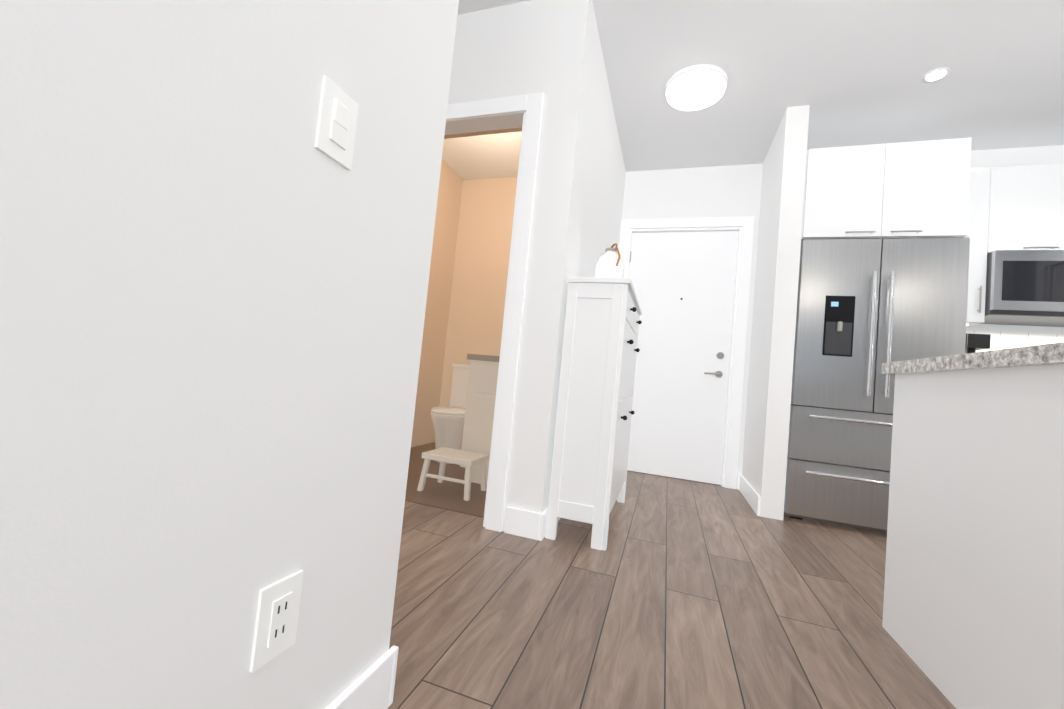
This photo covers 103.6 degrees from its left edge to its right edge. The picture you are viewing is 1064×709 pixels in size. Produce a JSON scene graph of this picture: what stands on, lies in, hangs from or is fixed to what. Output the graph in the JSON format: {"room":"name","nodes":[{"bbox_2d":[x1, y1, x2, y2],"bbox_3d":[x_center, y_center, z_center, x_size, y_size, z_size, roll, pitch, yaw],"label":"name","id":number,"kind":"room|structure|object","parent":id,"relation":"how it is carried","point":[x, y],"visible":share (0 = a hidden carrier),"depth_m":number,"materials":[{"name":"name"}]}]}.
{"room":"apartment hallway","nodes":[
{"label":"apartment hallway","id":0,"kind":"room"},
{"bbox_2d":[0,0,625,708],"bbox_3d":[-1.525,-0.769,-0.353,1.730,2.750,9.450,4,-3,18],"label":"wall","id":1,"kind":"structure","parent":0,"point":[214,272],"depth_m":0.56,"materials":[{"name":"white paint"}]},
{"bbox_2d":[249,570,303,672],"bbox_3d":[-0.397,0.414,0.657,0.010,0.118,0.075,4,-3,18],"label":"electrical outlet","id":2,"kind":"object","parent":1,"relation":"attached to","point":[276,622],"visible":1,"depth_m":0.65,"materials":[{"name":"white plastic"}]},
{"bbox_2d":[314,75,358,170],"bbox_3d":[-0.320,-0.381,0.696,0.012,0.118,0.075,4,-3,18],"label":"light switch","id":3,"kind":"object","parent":1,"relation":"attached to","point":[336,124],"visible":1,"depth_m":0.69,"materials":[{"name":"white plastic"}]},
{"bbox_2d":[326,474,760,708],"bbox_3d":[1.587,0.932,1.386,3.675,0.125,3.975,4,-3,18],"label":"baseboard","id":4,"kind":"structure","parent":1,"relation":"attached to","point":[372,686],"depth_m":0.94,"materials":[{"name":"white wood"}]},
{"bbox_2d":[446,92,753,531],"bbox_3d":[1.140,-0.209,1.138,4.815,2.285,5.175,4,-3,18],"label":"door frame","id":5,"kind":"structure","parent":1,"relation":"attached to","point":[531,105],"depth_m":2.15,"materials":[{"name":"white wood"}]},
{"bbox_2d":[411,127,521,446],"bbox_3d":[-0.427,-0.482,3.311,1.535,2.748,1.770,4,-3,18],"label":"wall","id":6,"kind":"structure","parent":0,"point":[466,292],"depth_m":4.23,"materials":[{"name":"beige paint"}]},
{"bbox_2d":[388,442,955,708],"bbox_3d":[0.092,0.787,-0.924,5.380,0.104,9.600,4,-3,18],"label":"floor","id":7,"kind":"structure","parent":0,"point":[678,593],"depth_m":1.44,"materials":[{"name":"brown wood"}]},
{"bbox_2d":[430,364,469,463],"bbox_3d":[-0.545,0.495,3.583,0.565,0.810,0.708,4,-3,18],"label":"toilet","id":8,"kind":"object","parent":7,"relation":"on","point":[448,424],"visible":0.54,"depth_m":3.36,"materials":[{"name":"beige ceramic"}]},
{"bbox_2d":[417,447,488,500],"bbox_3d":[-0.488,0.744,2.642,0.349,0.237,0.269,4,-3,18],"label":"step stool","id":9,"kind":"object","parent":7,"relation":"on","point":[468,460],"visible":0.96,"depth_m":2.57,"materials":[{"name":"beige painted wood"}]},
{"bbox_2d":[460,354,499,483],"bbox_3d":[-0.126,0.474,3.074,0.575,0.880,0.600,4,-3,18],"label":"bathroom vanity","id":10,"kind":"object","parent":7,"relation":"on","point":[480,404],"visible":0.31,"depth_m":2.86,"materials":[{"name":"beige wood"}]},
{"bbox_2d":[545,277,641,550],"bbox_3d":[0.411,0.296,2.418,0.324,1.270,0.920,4,-3,18],"label":"cabinet","id":11,"kind":"object","parent":7,"relation":"on","point":[595,412],"visible":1,"depth_m":2.01,"materials":[{"name":"white wood"}]},
{"bbox_2d":[594,243,623,277],"bbox_3d":[0.414,-0.472,2.242,0.156,0.240,0.184,4,-3,18],"label":"jug","id":12,"kind":"object","parent":11,"relation":"on","point":[609,263],"visible":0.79,"depth_m":2.19,"materials":[{"name":"white ceramic"}]},
{"bbox_2d":[784,238,969,531],"bbox_3d":[2.214,0.209,2.896,0.862,1.830,0.777,4,-3,18],"label":"fridge","id":13,"kind":"object","parent":7,"relation":"on","point":[866,308],"visible":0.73,"depth_m":2.61,"materials":[{"name":"grey metal"}]},
{"bbox_2d":[881,342,1063,708],"bbox_3d":[2.174,0.363,0.709,2.217,1.300,1.065,4,-3,18],"label":"base cabinet","id":14,"kind":"object","parent":7,"relation":"on","point":[973,610],"visible":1,"depth_m":1.07,"materials":[{"name":"white wood"}]},
{"bbox_3d":[3.241,0.739,2.607,1.329,0.940,0.663,4,-3,18],"label":"countertop","id":15,"kind":"structure","parent":7,"relation":"on","visible":0},
{"bbox_2d":[965,333,990,353],"bbox_3d":[2.808,0.053,2.786,0.230,0.360,0.242,4,-3,18],"label":"coffee maker","id":16,"kind":"object","parent":15,"relation":"on","point":[974,343],"visible":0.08,"depth_m":2.67,"materials":[{"name":"black plastic"}]},
{"bbox_2d":[442,0,1063,179],"bbox_3d":[0.360,-2.045,-0.783,5.380,0.100,9.600,4,-3,18],"label":"ceiling","id":17,"kind":"structure","parent":0,"point":[851,72],"depth_m":2.53,"materials":[{"name":"white paint"}]},
{"bbox_2d":[665,64,727,110],"bbox_3d":[1.063,-1.719,2.727,0.380,0.068,0.380,4,-3,18],"label":"flush ceiling light","id":18,"kind":"object","parent":17,"relation":"attached to","point":[696,87],"visible":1,"depth_m":2.66,"materials":[{"name":"white glass"}]},
{"bbox_2d":[921,67,950,83],"bbox_3d":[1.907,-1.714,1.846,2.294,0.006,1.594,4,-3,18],"label":"recessed light","id":19,"kind":"object","parent":17,"relation":"in","point":[935,75],"visible":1,"depth_m":2.46,"materials":[{"name":"white plastic"}]},
{"bbox_2d":[742,105,809,519],"bbox_3d":[1.786,-0.283,3.120,0.135,2.750,0.750,4,-3,18],"label":"wall","id":20,"kind":"structure","parent":0,"point":[766,438],"depth_m":2.81,"materials":[{"name":"white paint"}]},
{"bbox_2d":[622,145,1063,488],"bbox_3d":[1.675,-0.269,3.624,5.370,2.750,0.140,4,-3,18],"label":"wall","id":21,"kind":"structure","parent":0,"point":[719,191],"depth_m":3.63,"materials":[{"name":"white paint"}]},
{"bbox_2d":[627,231,738,484],"bbox_3d":[1.250,-0.021,3.693,0.906,2.172,0.113,4,-3,18],"label":"entry door","id":22,"kind":"structure","parent":21,"relation":"in","point":[683,284],"depth_m":3.68,"materials":[{"name":"white wood"}]},
{"bbox_2d":[801,138,971,241],"bbox_3d":[2.342,-1.021,2.993,0.862,0.610,0.753,4,-3,18],"label":"upper cabinet","id":23,"kind":"object","parent":21,"relation":"attached to","point":[915,189],"visible":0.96,"depth_m":2.65,"materials":[{"name":"white wood"}]},
{"bbox_2d":[964,163,1063,325],"bbox_3d":[3.426,-0.698,2.826,1.329,1.066,0.353,4,-3,18],"label":"upper cabinet","id":24,"kind":"object","parent":21,"relation":"attached to","point":[1016,207],"visible":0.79,"depth_m":2.77,"materials":[{"name":"white wood"}]},
{"bbox_2d":[980,250,1063,326],"bbox_3d":[3.413,-0.431,2.764,0.752,0.421,0.437,4,-3,18],"label":"microwave","id":25,"kind":"object","parent":24,"relation":"attached to","point":[1024,287],"visible":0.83,"depth_m":2.68,"materials":[{"name":"grey metal"}]},
{"bbox_2d":[966,330,1063,351],"bbox_3d":[3.410,0.069,2.958,1.329,0.458,0.002,4,-3,18],"label":"tile backsplash","id":26,"kind":"structure","parent":21,"relation":"attached to","point":[1000,340],"depth_m":2.96,"materials":[{"name":"white tile"}]}
]}

